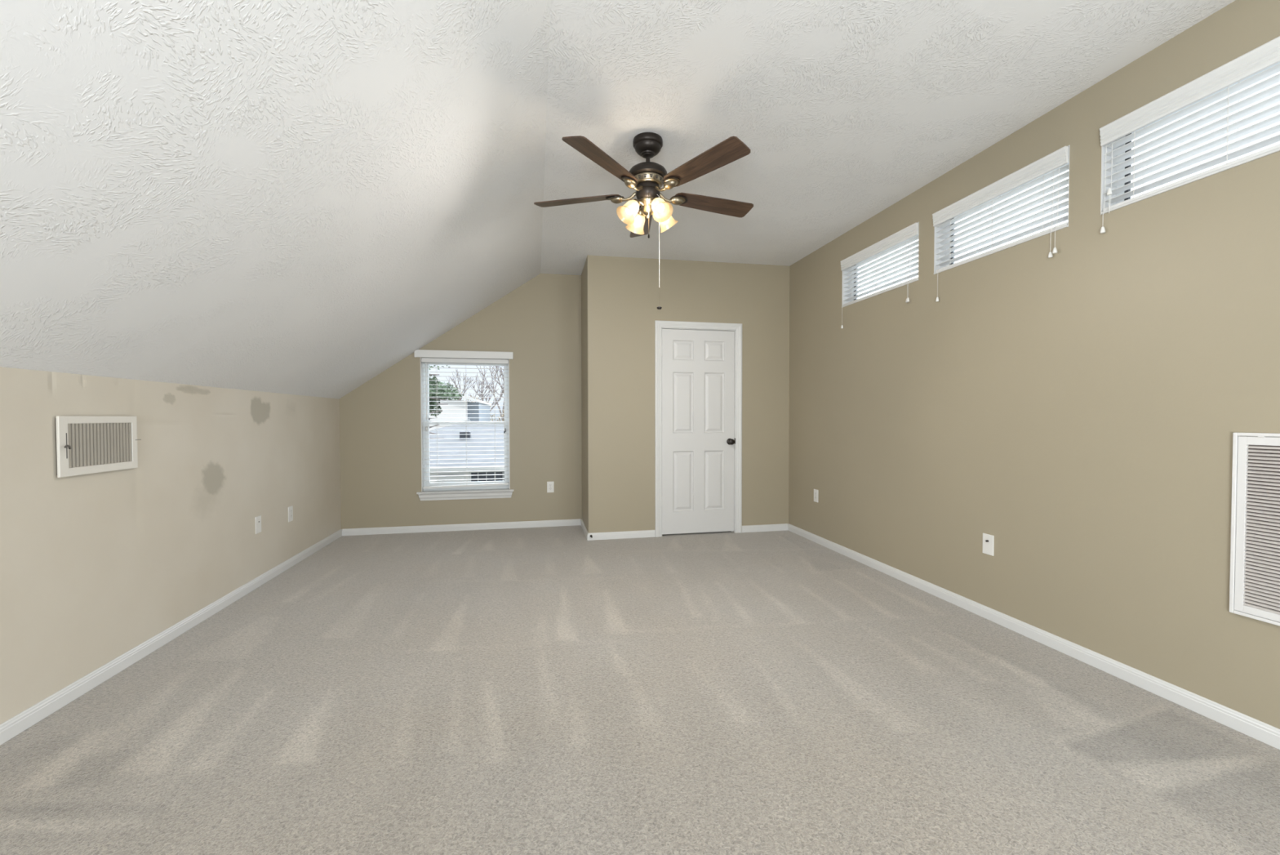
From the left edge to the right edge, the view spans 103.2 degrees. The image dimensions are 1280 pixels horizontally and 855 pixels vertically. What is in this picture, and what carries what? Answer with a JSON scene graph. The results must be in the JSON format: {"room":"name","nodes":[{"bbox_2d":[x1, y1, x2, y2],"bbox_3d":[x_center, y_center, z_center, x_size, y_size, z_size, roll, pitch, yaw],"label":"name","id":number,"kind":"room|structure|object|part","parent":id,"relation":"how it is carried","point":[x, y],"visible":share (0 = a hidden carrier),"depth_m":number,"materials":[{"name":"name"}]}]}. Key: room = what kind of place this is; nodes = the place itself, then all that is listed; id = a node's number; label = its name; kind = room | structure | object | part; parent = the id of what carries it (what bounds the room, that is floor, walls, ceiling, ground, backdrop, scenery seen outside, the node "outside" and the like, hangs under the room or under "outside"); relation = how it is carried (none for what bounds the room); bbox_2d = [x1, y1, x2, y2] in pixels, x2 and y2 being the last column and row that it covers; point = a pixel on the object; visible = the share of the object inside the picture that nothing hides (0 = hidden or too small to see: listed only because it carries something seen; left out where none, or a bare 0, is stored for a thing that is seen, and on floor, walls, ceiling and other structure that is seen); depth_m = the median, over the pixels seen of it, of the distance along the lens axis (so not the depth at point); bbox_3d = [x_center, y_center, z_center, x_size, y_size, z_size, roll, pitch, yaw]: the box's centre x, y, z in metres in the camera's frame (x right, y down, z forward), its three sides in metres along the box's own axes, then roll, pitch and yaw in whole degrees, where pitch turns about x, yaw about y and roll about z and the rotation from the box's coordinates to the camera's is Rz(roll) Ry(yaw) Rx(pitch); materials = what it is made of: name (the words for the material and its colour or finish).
{"room":"empty attic room","nodes":[
{"label":"empty attic room","id":0,"kind":"room"},
{"bbox_2d":[0,366,341,724],"bbox_3d":[-2.223,0.497,1.099,0.140,1.401,8.230,0,1,-12],"label":"wall","id":1,"kind":"structure","parent":0,"point":[94,566],"depth_m":2.46,"materials":[{"name":"beige paint"}]},
{"bbox_2d":[55,415,141,477],"bbox_3d":[-2.364,0.073,2.238,0.047,0.247,0.435,0,1,-12],"label":"air vent","id":2,"kind":"object","parent":1,"relation":"in","point":[85,445],"visible":1,"depth_m":2.20,"materials":[{"name":"white metal"}]},
{"bbox_3d":[-2.321,0.074,2.058,0.011,0.104,0.070,-1,1,-38],"label":"lever","id":3,"kind":"part","parent":2,"relation":"part of","materials":[{"name":"grey metal"}]},
{"bbox_2d":[0,528,342,745],"bbox_3d":[-2.133,1.114,1.057,0.013,0.067,8.089,0,1,-12],"label":"baseboard","id":4,"kind":"structure","parent":1,"relation":"attached to","point":[26,718],"depth_m":2.40,"materials":[{"name":"white paint"}]},
{"bbox_2d":[254,515,261,533],"bbox_3d":[-2.643,0.673,3.517,0.010,0.116,0.072,0,1,-12],"label":"cable plate","id":5,"kind":"object","parent":1,"relation":"attached to","point":[258,519],"visible":1,"depth_m":3.51,"materials":[{"name":"white plastic"}]},
{"bbox_2d":[288,505,293,521],"bbox_3d":[-2.740,0.677,3.979,0.007,0.116,0.072,0,1,-12],"label":"power outlet","id":6,"kind":"object","parent":1,"relation":"attached to","point":[291,508],"visible":1,"depth_m":3.97,"materials":[{"name":"white plastic"}]},
{"bbox_2d":[339,273,582,528],"bbox_3d":[-0.865,-0.277,5.494,4.583,2.769,0.140,0,1,-12],"label":"wall","id":7,"kind":"structure","parent":0,"point":[539,321],"depth_m":5.32,"materials":[{"name":"beige paint"}]},
{"bbox_2d":[342,518,581,535],"bbox_3d":[-1.791,1.029,5.251,2.350,0.067,0.013,0,1,-12],"label":"baseboard","id":8,"kind":"structure","parent":7,"relation":"attached to","point":[464,526],"depth_m":5.23,"materials":[{"name":"white paint"}]},
{"bbox_2d":[416,357,513,500],"bbox_3d":[-1.806,0.009,5.286,0.952,1.461,0.178,0,1,-12],"label":"window","id":9,"kind":"structure","parent":7,"relation":"in","point":[501,491],"depth_m":5.26,"materials":[{"name":"white paint"}]},
{"bbox_2d":[413,349,513,488],"bbox_3d":[-1.802,-0.080,5.247,0.963,1.408,0.092,0,1,-12],"label":"window blind","id":10,"kind":"object","parent":9,"relation":"attached to","point":[427,356],"visible":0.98,"depth_m":5.24,"materials":[{"name":"white plastic"}]},
{"bbox_3d":[-2.083,-0.030,5.210,0.002,1.270,0.053,0,1,-12],"label":"ladder cord","id":11,"kind":"part","parent":10,"relation":"part of","materials":[{"name":"white fabric"}]},
{"bbox_3d":[-1.803,-0.032,5.268,0.002,1.270,0.053,0,1,-12],"label":"ladder cord","id":12,"kind":"part","parent":10,"relation":"part of","materials":[{"name":"white fabric"}]},
{"bbox_3d":[-1.802,0.604,5.281,0.848,0.038,0.050,0,1,-12],"label":"rail","id":13,"kind":"part","parent":10,"relation":"part of","materials":[{"name":"white plastic"}]},
{"bbox_3d":[-1.523,-0.033,5.326,0.002,1.270,0.053,0,1,-12],"label":"ladder cord","id":14,"kind":"part","parent":10,"relation":"part of","materials":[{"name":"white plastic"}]},
{"bbox_3d":[-1.424,-0.328,5.310,0.002,0.680,0.003,0,1,-12],"label":"lift cord","id":15,"kind":"part","parent":10,"relation":"part of","materials":[{"name":"white fabric"}]},
{"bbox_3d":[-1.798,0.660,5.265,0.952,0.018,0.108,0,1,-12],"label":"sill","id":16,"kind":"part","parent":9,"relation":"part of","materials":[{"name":"white paint"}]},
{"bbox_3d":[-1.820,-0.360,5.342,0.816,0.655,0.025,0,1,-12],"label":"sash","id":17,"kind":"part","parent":9,"relation":"part of","materials":[{"name":"white plastic"}]},
{"bbox_3d":[-1.813,0.277,5.327,0.816,0.686,0.025,0,1,-12],"label":"sash","id":18,"kind":"part","parent":9,"relation":"part of","materials":[{"name":"white plastic"}]},
{"bbox_2d":[546,481,554,492],"bbox_3d":[-0.956,0.635,5.418,0.072,0.116,0.007,0,1,-12],"label":"power outlet","id":19,"kind":"object","parent":7,"relation":"attached to","point":[550,485],"visible":1,"depth_m":5.42,"materials":[{"name":"white plastic"}]},
{"bbox_2d":[581,260,587,530],"bbox_3d":[-0.518,-0.260,5.199,0.110,2.744,0.579,0,1,-12],"label":"wall","id":20,"kind":"structure","parent":0,"point":[584,310],"depth_m":5.16,"materials":[{"name":"beige paint"}]},
{"bbox_2d":[581,519,588,540],"bbox_3d":[-0.562,1.030,5.146,0.013,0.067,0.689,0,1,-12],"label":"baseboard","id":21,"kind":"structure","parent":20,"relation":"attached to","point":[584,527],"depth_m":5.04,"materials":[{"name":"white paint"}]},
{"bbox_2d":[0,0,1235,399],"bbox_3d":[0.033,-0.924,1.464,4.723,1.610,8.370,0,1,-12],"label":"ceiling","id":22,"kind":"structure","parent":0,"point":[289,197],"depth_m":2.08,"materials":[{"name":"white paint"}]},
{"bbox_2d":[533,132,753,309],"bbox_3d":[0.058,-1.113,2.835,1.273,0.938,1.261,0,1,-12],"label":"ceiling fan","id":23,"kind":"object","parent":22,"relation":"hanging from","point":[647,177],"visible":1,"depth_m":2.72,"materials":[{"name":"brown wood"}]},
{"bbox_3d":[-0.353,-1.294,2.896,0.503,0.036,0.132,0,1,14],"label":"blade","id":24,"kind":"part","parent":23,"relation":"part of","materials":[{"name":"brown wood"}]},
{"bbox_3d":[-0.171,-1.285,2.452,0.132,0.036,0.503,1,1,32],"label":"blade","id":25,"kind":"part","parent":23,"relation":"part of","materials":[{"name":"brown wood"}]},
{"bbox_3d":[-0.141,-1.285,2.845,0.104,0.022,0.073,0,1,14],"label":"mounting plate","id":26,"kind":"part","parent":23,"relation":"part of","materials":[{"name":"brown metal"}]},
{"bbox_3d":[-0.062,-1.163,2.721,0.125,0.129,0.111,0,1,-12],"label":"lamp shade","id":27,"kind":"part","parent":23,"relation":"part of","materials":[{"name":"white glass"}]},
{"bbox_3d":[-0.049,-1.178,2.735,0.058,0.063,0.046,0,1,-12],"label":"bulb","id":28,"kind":"part","parent":23,"relation":"part of","materials":[{"name":"white glass"}]},
{"bbox_3d":[-0.057,-1.281,2.638,0.073,0.022,0.104,1,1,32],"label":"mounting plate","id":29,"kind":"part","parent":23,"relation":"part of","materials":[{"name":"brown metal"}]},
{"bbox_3d":[-0.026,-1.166,2.913,0.112,0.129,0.126,0,1,-12],"label":"lamp shade","id":30,"kind":"part","parent":23,"relation":"part of","materials":[{"name":"white glass"}]},
{"bbox_3d":[-0.011,-1.214,2.757,0.081,0.048,0.057,0,1,-12],"label":"light arm","id":31,"kind":"part","parent":23,"relation":"part of","materials":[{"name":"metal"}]},
{"bbox_3d":[0.005,-1.216,2.858,0.054,0.048,0.081,0,1,-12],"label":"light arm","id":32,"kind":"part","parent":23,"relation":"part of","materials":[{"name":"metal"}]},
{"bbox_3d":[0.013,-1.301,3.206,0.132,0.036,0.503,0,1,-4],"label":"blade","id":33,"kind":"part","parent":23,"relation":"part of","materials":[{"name":"brown wood"}]},
{"bbox_3d":[0.047,-1.155,2.732,0.003,0.221,0.012,0,1,1],"label":"pull chain","id":34,"kind":"part","parent":23,"relation":"part of","materials":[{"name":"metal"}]},
{"bbox_3d":[0.100,-1.012,2.756,0.003,0.508,0.018,-1,2,-42],"label":"pull chain","id":35,"kind":"part","parent":23,"relation":"part of","materials":[{"name":"white metal"}]},
{"bbox_3d":[0.105,-1.178,2.705,0.046,0.063,0.058,0,1,-12],"label":"bulb","id":36,"kind":"part","parent":23,"relation":"part of","materials":[{"name":"white glass"}]},
{"bbox_3d":[0.118,-1.162,2.692,0.112,0.129,0.125,0,1,-12],"label":"lamp shade","id":37,"kind":"part","parent":23,"relation":"part of","materials":[{"name":"white glass"}]},
{"bbox_3d":[0.151,-1.166,2.880,0.125,0.129,0.112,0,1,-12],"label":"lamp shade","id":38,"kind":"part","parent":23,"relation":"part of","materials":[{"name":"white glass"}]},
{"bbox_3d":[0.166,-1.281,2.654,0.073,0.022,0.104,-1,2,-40],"label":"mounting plate","id":39,"kind":"part","parent":23,"relation":"part of","materials":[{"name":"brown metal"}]},
{"bbox_3d":[0.220,-1.286,2.870,0.104,0.022,0.073,-1,1,-22],"label":"mounting plate","id":40,"kind":"part","parent":23,"relation":"part of","materials":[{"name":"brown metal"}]},
{"bbox_3d":[0.308,-1.287,2.487,0.132,0.036,0.503,-1,2,-40],"label":"blade","id":41,"kind":"part","parent":23,"relation":"part of","materials":[{"name":"brown wood"}]},
{"bbox_3d":[0.422,-1.296,2.954,0.503,0.036,0.132,-1,1,-22],"label":"blade","id":42,"kind":"part","parent":23,"relation":"part of","materials":[{"name":"brown wood"}]},
{"bbox_2d":[0,524,1279,854],"bbox_3d":[0.037,1.161,1.506,4.723,0.050,8.370,0,1,-12],"label":"floor","id":43,"kind":"structure","parent":0,"point":[541,690],"depth_m":1.89,"materials":[{"name":"beige carpet"}]},
{"bbox_2d":[586,255,789,533],"bbox_3d":[0.509,-0.271,5.059,2.066,2.769,0.110,0,1,-12],"label":"wall","id":44,"kind":"structure","parent":0,"point":[622,293],"depth_m":4.93,"materials":[{"name":"beige paint"}]},
{"bbox_2d":[588,529,655,540],"bbox_3d":[-0.170,1.034,4.881,0.648,0.067,0.013,0,1,-12],"label":"baseboard","id":45,"kind":"structure","parent":44,"relation":"attached to","point":[645,533],"depth_m":4.88,"materials":[{"name":"white paint"}]},
{"bbox_2d":[661,328,735,533],"bbox_3d":[0.585,0.042,5.014,0.766,2.009,0.107,0,1,-12],"label":"door","id":46,"kind":"structure","parent":44,"relation":"in","point":[698,423],"depth_m":5.03,"materials":[{"name":"white paint"}]},
{"bbox_3d":[0.909,0.142,5.065,0.064,0.064,0.072,0,1,-12],"label":"knob","id":47,"kind":"part","parent":46,"relation":"part of","materials":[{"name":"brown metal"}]},
{"bbox_2d":[654,320,742,537],"bbox_3d":[0.575,0.013,5.068,0.895,2.100,0.126,0,1,-12],"label":"trim","id":48,"kind":"structure","parent":44,"relation":"attached to","point":[659,325],"depth_m":4.99,"materials":[{"name":"white paint"}]},
{"bbox_2d":[742,523,787,532],"bbox_3d":[1.276,1.026,5.179,0.506,0.067,0.013,0,1,-12],"label":"baseboard","id":49,"kind":"structure","parent":44,"relation":"attached to","point":[783,526],"depth_m":5.17,"materials":[{"name":"white paint"}]},
{"bbox_2d":[788,0,1279,728],"bbox_3d":[2.265,-0.228,2.010,0.140,2.800,8.230,0,1,-12],"label":"wall","id":50,"kind":"structure","parent":0,"point":[1079,409],"depth_m":2.44,"materials":[{"name":"beige paint"}]},
{"bbox_2d":[813,488,817,502],"bbox_3d":[1.636,0.634,4.719,0.007,0.116,0.072,0,1,-12],"label":"power outlet","id":51,"kind":"object","parent":50,"relation":"attached to","point":[815,491],"visible":1,"depth_m":4.71,"materials":[{"name":"white plastic"}]},
{"bbox_2d":[841,222,919,307],"bbox_3d":[1.869,-1.206,3.888,0.146,0.395,0.880,0,1,-12],"label":"window","id":52,"kind":"structure","parent":50,"relation":"in","point":[843,298],"depth_m":4.28,"materials":[{"name":"white paint"}]},
{"bbox_2d":[840,222,918,328],"bbox_3d":[1.816,-1.112,3.879,0.085,0.571,0.868,0,1,-12],"label":"window blind","id":53,"kind":"object","parent":52,"relation":"attached to","point":[911,231],"visible":0.89,"depth_m":3.82,"materials":[{"name":"white plastic"}]},
{"bbox_3d":[1.714,-1.112,4.284,0.015,0.498,0.002,0,1,-12],"label":"lift cord","id":54,"kind":"part","parent":53,"relation":"part of","materials":[{"name":"white plastic"}]},
{"bbox_3d":[1.832,-1.028,3.884,0.050,0.015,0.860,0,1,-12],"label":"rail","id":55,"kind":"part","parent":53,"relation":"part of","materials":[{"name":"white plastic"}]},
{"bbox_3d":[1.868,-1.122,3.534,0.015,0.448,0.002,0,1,-12],"label":"lift cord","id":56,"kind":"part","parent":53,"relation":"part of","materials":[{"name":"white fabric"}]},
{"bbox_3d":[1.868,-1.122,3.514,0.023,0.448,0.002,0,1,-12],"label":"lift cord","id":57,"kind":"part","parent":53,"relation":"part of","materials":[{"name":"white fabric"}]},
{"bbox_3d":[1.869,-1.013,3.892,0.146,0.010,0.872,0,1,-12],"label":"sill","id":58,"kind":"part","parent":52,"relation":"part of","materials":[{"name":"white paint"}]},
{"bbox_3d":[1.906,-1.209,3.896,0.040,0.381,0.872,0,1,-12],"label":"frame","id":59,"kind":"part","parent":52,"relation":"part of","materials":[{"name":"white plastic"}]},
{"bbox_2d":[982,533,994,555],"bbox_3d":[2.002,0.673,2.923,0.016,0.116,0.072,0,1,-12],"label":"cable plate","id":60,"kind":"object","parent":50,"relation":"attached to","point":[988,540],"visible":1,"depth_m":2.92,"materials":[{"name":"white plastic"}]},
{"bbox_2d":[933,144,1070,274],"bbox_3d":[2.071,-1.186,2.906,0.146,0.395,0.856,0,1,-12],"label":"window","id":61,"kind":"structure","parent":50,"relation":"in","point":[936,228],"depth_m":3.24,"materials":[{"name":"white paint"}]},
{"bbox_2d":[932,146,1069,302],"bbox_3d":[2.020,-1.091,2.897,0.083,0.575,0.844,0,1,-12],"label":"window blind","id":62,"kind":"object","parent":61,"relation":"attached to","point":[1058,158],"visible":0.86,"depth_m":2.81,"materials":[{"name":"white plastic"}]},
{"bbox_3d":[1.923,-1.090,3.267,0.015,0.502,0.002,0,1,-12],"label":"lift cord","id":63,"kind":"part","parent":62,"relation":"part of","materials":[{"name":"white fabric"}]},
{"bbox_3d":[1.974,-1.177,3.190,0.053,0.325,0.002,0,1,-12],"label":"ladder cord","id":64,"kind":"part","parent":62,"relation":"part of","materials":[{"name":"white fabric"}]},
{"bbox_3d":[2.034,-1.171,2.898,0.053,0.325,0.002,0,1,-12],"label":"ladder cord","id":65,"kind":"part","parent":62,"relation":"part of","materials":[{"name":"white fabric"}]},
{"bbox_3d":[2.034,-1.009,2.902,0.050,0.015,0.836,0,1,-12],"label":"rail","id":66,"kind":"part","parent":62,"relation":"part of","materials":[{"name":"white plastic"}]},
{"bbox_3d":[2.094,-1.165,2.607,0.053,0.325,0.002,0,1,-12],"label":"ladder cord","id":67,"kind":"part","parent":62,"relation":"part of","materials":[{"name":"white fabric"}]},
{"bbox_3d":[2.071,-1.104,2.550,0.015,0.445,0.002,0,1,-12],"label":"lift cord","id":68,"kind":"part","parent":62,"relation":"part of","materials":[{"name":"white fabric"}]},
{"bbox_3d":[2.074,-1.110,2.523,0.021,0.432,0.002,0,1,-12],"label":"lift cord","id":69,"kind":"part","parent":62,"relation":"part of","materials":[{"name":"white fabric"}]},
{"bbox_3d":[2.072,-0.994,2.910,0.146,0.010,0.848,0,1,-12],"label":"sill","id":70,"kind":"part","parent":61,"relation":"part of","materials":[{"name":"white paint"}]},
{"bbox_2d":[787,523,1279,749],"bbox_3d":[2.276,1.096,1.614,0.013,0.067,7.400,0,1,-12],"label":"baseboard","id":71,"kind":"structure","parent":50,"relation":"attached to","point":[1259,730],"depth_m":2.37,"materials":[{"name":"white paint"}]},
{"bbox_2d":[1100,62,1279,214],"bbox_3d":[2.274,-1.167,1.922,0.146,0.395,0.870,0,1,-12],"label":"window","id":72,"kind":"structure","parent":50,"relation":"in","point":[1104,150],"depth_m":2.31,"materials":[{"name":"white paint"}]},
{"bbox_2d":[1099,35,1279,233],"bbox_3d":[2.225,-1.119,1.913,0.078,0.480,0.858,0,1,-12],"label":"window blind","id":73,"kind":"object","parent":72,"relation":"attached to","point":[1266,55],"visible":0.95,"depth_m":2.00,"materials":[{"name":"white plastic"}]},
{"bbox_3d":[2.120,-1.119,2.315,0.015,0.407,0.002,0,1,-12],"label":"lift cord","id":74,"kind":"part","parent":73,"relation":"part of","materials":[{"name":"white fabric"}]},
{"bbox_3d":[2.125,-1.144,2.290,0.015,0.355,0.002,0,1,-12],"label":"lift cord","id":75,"kind":"part","parent":73,"relation":"part of","materials":[{"name":"white fabric"}]},
{"bbox_3d":[2.176,-1.158,2.213,0.053,0.325,0.002,0,1,-12],"label":"ladder cord","id":76,"kind":"part","parent":73,"relation":"part of","materials":[{"name":"white fabric"}]},
{"bbox_3d":[2.237,-0.990,1.918,0.050,0.015,0.850,0,1,-12],"label":"rail","id":77,"kind":"part","parent":73,"relation":"part of","materials":[{"name":"white plastic"}]},
{"bbox_3d":[2.237,-1.152,1.914,0.053,0.325,0.002,0,1,-12],"label":"ladder cord","id":78,"kind":"part","parent":73,"relation":"part of","materials":[{"name":"white fabric"}]},
{"bbox_3d":[2.275,-0.975,1.926,0.146,0.010,0.862,0,1,-12],"label":"sill","id":79,"kind":"part","parent":72,"relation":"part of","materials":[{"name":"white paint"}]},
{"bbox_2d":[1229,432,1279,626],"bbox_3d":[2.267,0.360,1.629,0.016,0.672,0.542,0,1,-12],"label":"air vent","id":80,"kind":"object","parent":50,"relation":"in","point":[1255,544],"visible":1,"depth_m":1.83,"materials":[{"name":"white metal"}]},
{"label":"outside","id":81,"kind":"structure","parent":0,"visible":0},
{"bbox_3d":[-14.835,3.099,72.062,120.000,0.300,133.000,0,1,-12],"label":"ground","id":82,"kind":"structure","parent":81,"visible":0},
{"bbox_2d":[428,364,463,456],"bbox_3d":[-4.626,1.427,10.302,2.041,5.498,1.638,0,1,-12],"label":"tree","id":83,"kind":"object","parent":82,"relation":"on","point":[432,383],"visible":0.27,"depth_m":10.23,"materials":[{"name":"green plant"}]},
{"bbox_3d":[-4.562,-0.771,10.267,1.904,1.103,1.239,0,1,-12],"label":"crown","id":84,"kind":"part","parent":83,"relation":"part of","materials":[{"name":"green plant"}]},
{"bbox_2d":[429,388,491,430],"bbox_3d":[-12.791,0.786,30.006,7.050,6.000,9.100,0,1,-12],"label":"house","id":85,"kind":"structure","parent":82,"relation":"on","point":[469,398],"depth_m":26.63,"materials":[{"name":"white"}]},
{"bbox_2d":[429,424,504,482],"bbox_3d":[-5.111,1.892,20.889,10.900,4.130,17.100,0,1,-12],"label":"house","id":86,"kind":"structure","parent":82,"relation":"on","point":[464,437],"depth_m":14.09,"materials":[{"name":"grey"}]},
{"bbox_3d":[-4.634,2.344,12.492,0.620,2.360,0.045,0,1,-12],"label":"garage door","id":87,"kind":"part","parent":86,"relation":"part of","materials":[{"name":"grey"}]},
{"bbox_2d":[459,431,471,439],"bbox_3d":[-5.592,0.260,16.238,0.320,0.260,0.250,0,1,-12],"label":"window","id":88,"kind":"structure","parent":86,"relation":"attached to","point":[463,434],"depth_m":16.12,"materials":[{"name":"grey glass"}]},
{"bbox_3d":[-3.725,1.426,12.666,0.930,0.635,0.015,0,1,-12],"label":"pane","id":89,"kind":"part","parent":86,"relation":"part of","materials":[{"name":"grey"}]},
{"bbox_2d":[446,369,494,402],"bbox_3d":[-17.061,-1.143,50.204,4.622,9.094,4.774,0,1,18],"label":"tree","id":90,"kind":"object","parent":82,"relation":"on","point":[457,374],"visible":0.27,"depth_m":49.34,"materials":[{"name":"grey plant"}]},
{"bbox_2d":[465,369,504,421],"bbox_3d":[-11.741,-0.403,38.476,4.182,8.066,2.958,0,1,8],"label":"tree","id":91,"kind":"object","parent":82,"relation":"on","point":[483,379],"visible":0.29,"depth_m":38.71,"materials":[{"name":"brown plant"}]},
{"bbox_2d":[476,365,504,420],"bbox_3d":[-12.539,-1.711,45.505,4.371,10.398,4.971,1,1,40],"label":"tree","id":92,"kind":"object","parent":82,"relation":"on","point":[496,366],"visible":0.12,"depth_m":44.69,"materials":[{"name":"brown plant"}]},
{"bbox_2d":[484,366,504,397],"bbox_3d":[-13.527,-2.011,55.060,6.634,10.604,3.853,0,1,-12],"label":"tree","id":93,"kind":"object","parent":82,"relation":"on","point":[503,366],"visible":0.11,"depth_m":55.06,"materials":[{"name":"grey plant"}]}
]}

